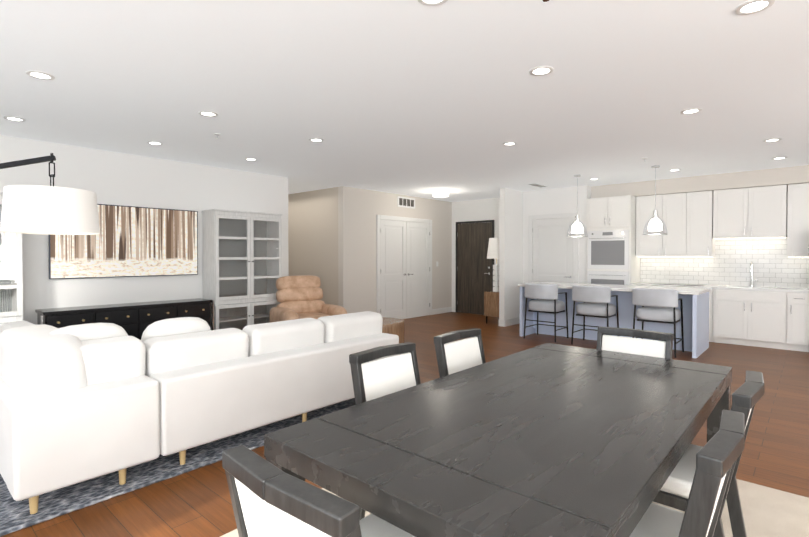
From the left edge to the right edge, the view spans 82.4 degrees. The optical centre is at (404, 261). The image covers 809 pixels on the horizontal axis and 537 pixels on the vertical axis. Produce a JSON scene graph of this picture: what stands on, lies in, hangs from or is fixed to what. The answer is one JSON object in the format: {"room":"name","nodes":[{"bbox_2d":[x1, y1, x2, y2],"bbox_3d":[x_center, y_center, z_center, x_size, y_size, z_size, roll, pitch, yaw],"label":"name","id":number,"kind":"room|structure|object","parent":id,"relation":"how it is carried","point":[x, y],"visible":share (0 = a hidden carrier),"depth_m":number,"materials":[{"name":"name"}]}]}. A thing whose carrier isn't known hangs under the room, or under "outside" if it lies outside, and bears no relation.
{"room":"dining room","nodes":[
{"label":"dining room","id":0,"kind":"room"},
{"bbox_2d":[0,135,288,324],"bbox_3d":[-4.190,-0.050,5.760,0.150,2.780,6.340,1,1,42],"label":"wall","id":1,"kind":"structure","parent":0,"point":[113,178],"depth_m":6.17,"materials":[{"name":"white paint"}]},
{"bbox_2d":[48,204,197,278],"bbox_3d":[-3.668,-0.273,6.197,0.042,0.945,1.780,1,1,42],"label":"picture","id":2,"kind":"object","parent":1,"relation":"attached to","point":[130,241],"visible":0.86,"depth_m":6.18,"materials":[{"name":"brown"}]},
{"bbox_2d":[288,187,337,304],"bbox_3d":[-2.472,-0.109,10.258,3.250,2.780,0.150,1,1,42],"label":"wall","id":3,"kind":"structure","parent":0,"point":[313,233],"depth_m":9.58,"materials":[{"name":"beige paint"}]},
{"bbox_2d":[338,186,451,313],"bbox_3d":[-0.006,-0.112,10.476,0.150,2.780,3.750,1,1,42],"label":"wall","id":4,"kind":"structure","parent":0,"point":[359,209],"depth_m":9.56,"materials":[{"name":"white paint"}]},
{"bbox_2d":[376,215,431,318],"bbox_3d":[0.057,0.139,10.374,0.084,2.282,1.859,1,1,42],"label":"double door","id":5,"kind":"structure","parent":4,"relation":"attached to","point":[404,266],"depth_m":10.32,"materials":[{"name":"white wood"}]},
{"bbox_2d":[397,196,414,208],"bbox_3d":[0.046,-1.338,10.395,0.013,0.235,0.600,1,1,42],"label":"air vent","id":6,"kind":"object","parent":4,"relation":"in","point":[405,202],"visible":1,"depth_m":10.36,"materials":[{"name":"white metal"}]},
{"bbox_2d":[432,307,452,314],"bbox_3d":[0.926,1.201,11.418,0.015,0.130,0.830,1,1,42],"label":"baseboard","id":7,"kind":"structure","parent":4,"relation":"attached to","point":[447,309],"depth_m":11.42,"materials":[{"name":"white wood"}]},
{"bbox_2d":[0,0,808,201],"bbox_3d":[0.558,-1.490,5.781,13.700,0.100,12.700,1,1,42],"label":"ceiling","id":8,"kind":"structure","parent":0,"point":[415,98],"depth_m":3.74,"materials":[{"name":"white paint"}]},
{"bbox_2d":[3,116,25,121],"bbox_3d":[-3.732,-1.396,4.422,0.183,0.054,0.158,1,1,42],"label":"recessed light","id":9,"kind":"object","parent":8,"relation":"in","point":[11,118],"depth_m":4.58,"materials":[{"name":"white glass"}]},
{"bbox_2d":[25,71,54,79],"bbox_3d":[-2.645,-1.382,3.355,0.180,0.054,0.165,1,1,42],"label":"recessed light","id":10,"kind":"object","parent":8,"relation":"in","point":[35,74],"depth_m":3.49,"materials":[{"name":"white"}]},
{"bbox_2d":[147,141,162,144],"bbox_3d":[-2.905,-1.408,5.375,0.181,0.054,0.163,1,1,42],"label":"recessed light","id":11,"kind":"object","parent":8,"relation":"in","point":[149,142],"depth_m":5.58,"materials":[{"name":"white glass"}]},
{"bbox_2d":[198,111,217,116],"bbox_3d":[-1.814,-1.394,4.263,0.175,0.054,0.168,1,1,42],"label":"recessed light","id":12,"kind":"object","parent":8,"relation":"in","point":[204,113],"depth_m":4.42,"materials":[{"name":"white glass"}]},
{"bbox_2d":[309,138,323,141],"bbox_3d":[-1.001,-1.406,5.229,0.177,0.054,0.174,1,1,42],"label":"recessed light","id":13,"kind":"object","parent":8,"relation":"in","point":[311,139],"depth_m":5.43,"materials":[{"name":"white"}]},
{"bbox_2d":[417,0,447,5],"bbox_3d":[0.145,-1.369,2.376,0.119,0.054,0.112,1,1,42],"label":"recessed light","id":14,"kind":"object","parent":8,"relation":"in","point":[425,2],"depth_m":2.48,"materials":[{"name":"white glass"}]},
{"bbox_2d":[433,190,448,197],"bbox_3d":[0.757,-1.419,9.669,0.336,0.145,0.336,1,1,42],"label":"flush ceiling light","id":15,"kind":"object","parent":8,"relation":"attached to","point":[440,193],"visible":1,"depth_m":9.55,"materials":[{"name":"white glass"}]},
{"bbox_2d":[502,142,516,145],"bbox_3d":[1.227,-1.409,5.401,0.168,0.054,0.177,1,1,42],"label":"recessed light","id":16,"kind":"object","parent":8,"relation":"in","point":[506,143],"depth_m":5.60,"materials":[{"name":"white glass"}]},
{"bbox_2d":[528,183,547,187],"bbox_3d":[2.570,-1.476,8.909,0.160,0.009,0.550,1,1,42],"label":"ceiling vent","id":17,"kind":"object","parent":8,"relation":"in","point":[536,185],"visible":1,"depth_m":8.89,"materials":[{"name":"white metal"}]},
{"bbox_2d":[529,66,553,75],"bbox_3d":[0.971,-1.381,3.276,0.171,0.054,0.174,1,1,42],"label":"recessed light","id":18,"kind":"object","parent":8,"relation":"in","point":[541,70],"depth_m":3.40,"materials":[{"name":"white"}]},
{"bbox_2d":[566,174,587,236],"bbox_3d":[2.917,-0.946,7.800,0.344,1.042,0.344,1,1,42],"label":"pendant light","id":19,"kind":"object","parent":8,"relation":"hanging from","point":[577,227],"visible":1,"depth_m":7.76,"materials":[{"name":"silver metal"}]},
{"bbox_2d":[642,165,667,234],"bbox_3d":[3.807,-0.935,7.010,0.344,1.042,0.344,1,1,42],"label":"pendant light","id":20,"kind":"object","parent":8,"relation":"hanging from","point":[655,223],"visible":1,"depth_m":6.97,"materials":[{"name":"silver metal"}]},
{"bbox_2d":[680,108,701,113],"bbox_3d":[2.595,-1.393,4.188,0.166,0.054,0.179,1,1,42],"label":"recessed light","id":21,"kind":"object","parent":8,"relation":"in","point":[693,110],"depth_m":4.34,"materials":[{"name":"white"}]},
{"bbox_2d":[735,0,774,14],"bbox_3d":[1.840,-1.370,2.429,0.165,0.054,0.173,1,1,42],"label":"recessed light","id":22,"kind":"object","parent":8,"relation":"in","point":[750,7],"depth_m":2.53,"materials":[{"name":"white"}]},
{"bbox_2d":[763,138,781,141],"bbox_3d":[4.171,-1.406,5.238,0.159,0.054,0.180,1,1,42],"label":"recessed light","id":23,"kind":"object","parent":8,"relation":"in","point":[775,139],"depth_m":5.43,"materials":[{"name":"white glass"}]},
{"bbox_2d":[1,312,808,536],"bbox_3d":[0.558,1.389,5.819,13.700,0.100,12.700,1,1,42],"label":"floor","id":24,"kind":"structure","parent":0,"point":[198,502],"depth_m":3.36,"materials":[{"name":"brown wood"}]},
{"bbox_2d":[0,192,22,325],"bbox_3d":[-4.705,0.306,4.724,0.420,2.095,1.230,1,1,42],"label":"display cabinet","id":25,"kind":"object","parent":24,"relation":"on","point":[11,284],"visible":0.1,"depth_m":5.04,"materials":[{"name":"white wood"}]},
{"bbox_2d":[0,153,99,234],"bbox_3d":[-3.542,0.286,3.185,1.647,2.175,2.199,1,1,42],"label":"arc floor lamp","id":26,"kind":"object","parent":24,"relation":"on","point":[40,209],"visible":1,"depth_m":3.22,"materials":[{"name":"white fabric"}]},
{"bbox_2d":[35,298,213,339],"bbox_3d":[-3.545,0.944,6.037,0.424,0.785,1.984,1,1,42],"label":"media console","id":27,"kind":"object","parent":24,"relation":"on","point":[137,319],"visible":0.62,"depth_m":5.87,"materials":[{"name":"black painted wood"},{"name":"brass"}]},
{"bbox_2d":[0,398,355,536],"bbox_3d":[-2.320,1.348,4.360,3.130,0.020,4.200,1,1,42],"label":"living room rug","id":28,"kind":"object","parent":24,"relation":"on","point":[15,515],"depth_m":2.87,"materials":[{"name":"grey carpet"}]},
{"bbox_2d":[0,311,398,513],"bbox_3d":[-1.872,0.866,4.240,2.250,0.947,2.975,1,1,42],"label":"sofa","id":29,"kind":"object","parent":28,"relation":"on","point":[79,403],"visible":0.92,"depth_m":2.98,"materials":[{"name":"fabric"}]},
{"bbox_2d":[201,209,281,329],"bbox_3d":[-2.500,0.274,7.210,0.420,2.095,1.145,1,1,42],"label":"display cabinet","id":30,"kind":"object","parent":24,"relation":"on","point":[242,262],"visible":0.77,"depth_m":7.17,"materials":[{"name":"white wood"}]},
{"bbox_2d":[269,275,346,322],"bbox_3d":[-1.521,0.771,7.220,1.010,1.100,0.942,-1,1,-34],"label":"leather armchair","id":31,"kind":"object","parent":24,"relation":"on","point":[299,297],"visible":0.58,"depth_m":7.29,"materials":[{"name":"brown leather"}]},
{"bbox_2d":[382,317,404,342],"bbox_3d":[-0.428,1.100,6.889,0.860,0.450,0.860,1,1,42],"label":"drum side table","id":32,"kind":"object","parent":24,"relation":"on","point":[395,326],"visible":0.23,"depth_m":6.65,"materials":[{"name":"brown wood"}]},
{"bbox_2d":[484,291,498,323],"bbox_3d":[2.090,0.952,9.861,0.380,0.670,0.850,1,1,42],"label":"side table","id":33,"kind":"object","parent":24,"relation":"on","point":[491,303],"visible":0.27,"depth_m":9.55,"materials":[{"name":"brown wood"}]},
{"bbox_2d":[487,238,498,291],"bbox_3d":[1.926,0.058,9.680,0.400,1.118,0.400,1,1,42],"label":"light","id":34,"kind":"object","parent":33,"relation":"on","point":[493,249],"visible":0.75,"depth_m":9.60,"materials":[{"name":"white fabric"}]},
{"bbox_2d":[220,479,808,536],"bbox_3d":[0.511,1.385,1.863,2.740,0.012,3.660,1,1,42],"label":"dining rug","id":35,"kind":"object","parent":24,"relation":"on","point":[768,512],"depth_m":2.52,"materials":[{"name":"beige carpet"}]},
{"bbox_2d":[222,445,414,536],"bbox_3d":[-0.119,0.937,1.267,0.480,0.895,0.597,1,1,42],"label":"chair","id":36,"kind":"object","parent":35,"relation":"on","point":[268,499],"visible":0.98,"depth_m":1.06,"materials":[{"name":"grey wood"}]},
{"bbox_2d":[349,342,420,519],"bbox_3d":[0.076,0.922,2.389,0.597,0.895,0.480,1,1,42],"label":"dining chair","id":37,"kind":"object","parent":35,"relation":"on","point":[375,379],"visible":0.29,"depth_m":2.49,"materials":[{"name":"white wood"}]},
{"bbox_2d":[434,328,485,376],"bbox_3d":[0.547,0.915,2.920,0.597,0.895,0.480,1,1,42],"label":"dining chair","id":38,"kind":"object","parent":35,"relation":"on","point":[454,356],"visible":0.31,"depth_m":3.02,"materials":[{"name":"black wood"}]},
{"bbox_2d":[264,343,731,536],"bbox_3d":[0.709,0.999,2.216,1.150,0.746,2.400,1,1,42],"label":"dining table","id":39,"kind":"object","parent":35,"relation":"on","point":[550,440],"visible":0.9,"depth_m":1.63,"materials":[{"name":"black wood"}]},
{"bbox_2d":[596,327,673,358],"bbox_3d":[1.406,0.914,2.986,0.480,0.895,0.597,1,1,42],"label":"chair","id":40,"kind":"object","parent":35,"relation":"on","point":[608,341],"visible":0.31,"depth_m":3.13,"materials":[{"name":"white fabric"}]},
{"bbox_2d":[629,410,744,536],"bbox_3d":[0.743,0.933,1.517,0.597,0.895,0.480,1,1,42],"label":"dining chair","id":41,"kind":"object","parent":35,"relation":"on","point":[719,453],"visible":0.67,"depth_m":1.24,"materials":[{"name":"black wood"}]},
{"bbox_2d":[653,370,763,536],"bbox_3d":[1.207,0.926,2.041,0.597,0.895,0.480,1,1,42],"label":"dining chair","id":42,"kind":"object","parent":35,"relation":"on","point":[675,489],"visible":0.4,"depth_m":1.86,"materials":[{"name":"black wood"}]},
{"bbox_2d":[523,283,568,341],"bbox_3d":[2.415,0.838,7.920,0.589,0.948,0.595,1,1,42],"label":"bar stool","id":43,"kind":"object","parent":24,"relation":"on","point":[546,297],"visible":1,"depth_m":7.75,"materials":[{"name":"fabric"}]},
{"bbox_2d":[571,285,618,344],"bbox_3d":[3.036,0.846,7.370,0.589,0.948,0.595,1,1,42],"label":"bar stool","id":44,"kind":"object","parent":24,"relation":"on","point":[597,299],"visible":0.96,"depth_m":7.20,"materials":[{"name":"fabric"}]},
{"bbox_2d":[586,195,641,284],"bbox_3d":[3.987,0.043,8.835,0.795,2.514,0.646,1,1,42],"label":"tall cabinet","id":45,"kind":"object","parent":24,"relation":"on","point":[610,259],"depth_m":8.56,"materials":[{"name":"white wood"}]},
{"bbox_2d":[520,286,708,357],"bbox_3d":[3.364,0.876,7.634,2.670,0.879,1.010,1,1,42],"label":"kitchen island","id":46,"kind":"object","parent":24,"relation":"on","point":[695,301],"depth_m":7.37,"materials":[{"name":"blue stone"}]},
{"bbox_2d":[518,282,709,293],"bbox_3d":[3.364,0.416,7.628,2.720,0.040,1.050,1,1,42],"label":"island countertop","id":47,"kind":"structure","parent":46,"relation":"on","point":[561,285],"depth_m":7.26,"materials":[{"name":"white stone"}]},
{"bbox_2d":[632,288,683,357],"bbox_3d":[3.709,0.853,6.772,0.589,0.948,0.595,1,1,42],"label":"bar stool","id":48,"kind":"object","parent":24,"relation":"on","point":[661,304],"visible":0.92,"depth_m":6.59,"materials":[{"name":"fabric"}]},
{"bbox_2d":[706,287,777,348],"bbox_3d":[5.570,0.880,7.447,1.063,0.875,0.638,1,1,42],"label":"base cabinet","id":49,"kind":"object","parent":24,"relation":"on","point":[747,318],"depth_m":7.25,"materials":[{"name":"white wood"}]},
{"bbox_2d":[630,283,808,290],"bbox_3d":[5.208,0.419,7.755,2.459,0.040,0.648,1,1,42],"label":"countertop","id":50,"kind":"structure","parent":49,"relation":"on","point":[644,284],"depth_m":7.33,"materials":[{"name":"white stone"}]},
{"bbox_2d":[682,283,705,286],"bbox_3d":[4.816,0.390,8.150,0.799,0.007,0.460,1,1,42],"label":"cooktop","id":51,"kind":"object","parent":50,"relation":"in","point":[683,284],"depth_m":7.91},
{"bbox_2d":[778,291,808,351],"bbox_3d":[5.998,0.885,7.067,0.348,0.875,0.638,1,1,42],"label":"base cabinet","id":52,"kind":"object","parent":24,"relation":"on","point":[793,306],"depth_m":6.85,"materials":[{"name":"white wood"}]},
{"bbox_2d":[452,198,499,306],"bbox_3d":[2.042,-0.119,11.066,2.130,2.780,0.150,1,1,42],"label":"wall","id":53,"kind":"structure","parent":0,"point":[476,210],"depth_m":11.33,"materials":[{"name":"white paint"}]},
{"bbox_2d":[456,220,493,314],"bbox_3d":[1.685,0.136,11.232,1.090,2.265,0.080,1,1,42],"label":"door","id":54,"kind":"structure","parent":53,"relation":"attached to","point":[474,274],"depth_m":11.27,"materials":[{"name":"black wood"}]},
{"bbox_2d":[499,188,522,319],"bbox_3d":[2.396,-0.102,9.770,0.120,2.780,1.320,1,1,42],"label":"wall","id":55,"kind":"structure","parent":0,"point":[511,232],"depth_m":9.41,"materials":[{"name":"white paint"}]},
{"bbox_2d":[503,317,519,326],"bbox_3d":[2.264,1.226,9.526,0.030,0.130,0.785,1,1,42],"label":"baseboard","id":56,"kind":"structure","parent":55,"relation":"attached to","point":[508,322],"depth_m":9.44,"materials":[{"name":"white wood"}]},
{"bbox_2d":[523,185,589,283],"bbox_3d":[3.058,-0.098,9.409,1.350,2.780,0.120,1,1,42],"label":"wall","id":57,"kind":"structure","parent":0,"point":[551,201],"depth_m":9.29,"materials":[{"name":"white paint"}]},
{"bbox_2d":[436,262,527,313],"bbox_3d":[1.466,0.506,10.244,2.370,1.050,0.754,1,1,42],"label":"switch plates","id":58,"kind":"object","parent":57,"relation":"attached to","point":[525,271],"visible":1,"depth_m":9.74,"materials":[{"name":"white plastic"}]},
{"bbox_2d":[528,212,578,282],"bbox_3d":[2.985,0.162,9.341,1.059,2.262,0.084,1,1,42],"label":"door","id":59,"kind":"structure","parent":57,"relation":"attached to","point":[553,252],"depth_m":9.35,"materials":[{"name":"white wood"}]},
{"bbox_2d":[634,195,657,258],"bbox_3d":[4.577,-0.653,8.502,0.506,1.114,0.348,1,1,42],"label":"upper cabinet","id":60,"kind":"object","parent":0,"relation":"attached to","point":[645,246],"depth_m":8.45,"materials":[{"name":"white wood"}]},
{"bbox_2d":[658,193,681,258],"bbox_3d":[4.858,-0.650,8.252,0.493,1.114,0.348,1,1,42],"label":"upper cabinet","id":61,"kind":"object","parent":0,"relation":"attached to","point":[669,205],"depth_m":8.17,"materials":[{"name":"white wood"}]},
{"bbox_2d":[591,165,808,197],"bbox_3d":[6.232,-1.327,7.019,6.550,0.260,0.360,1,1,42],"label":"wall","id":62,"kind":"structure","parent":0,"point":[787,176],"depth_m":7.75,"materials":[{"name":"white paint"}]},
{"bbox_2d":[682,191,721,258],"bbox_3d":[5.141,-0.646,8.001,0.508,1.114,0.348,1,1,42],"label":"upper cabinet","id":63,"kind":"object","parent":0,"relation":"attached to","point":[700,240],"depth_m":7.89,"materials":[{"name":"white wood"}]},
{"bbox_2d":[718,185,785,238],"bbox_3d":[5.640,-0.796,7.557,0.950,0.804,0.348,1,1,42],"label":"upper cabinet","id":64,"kind":"object","parent":0,"relation":"attached to","point":[753,212],"depth_m":7.39,"materials":[{"name":"white wood"}]},
{"bbox_2d":[778,183,808,258],"bbox_3d":[6.115,-0.635,7.137,0.444,1.114,0.348,1,1,42],"label":"upper cabinet","id":65,"kind":"object","parent":0,"relation":"attached to","point":[795,245],"depth_m":7.04,"materials":[{"name":"white wood"}]}
]}

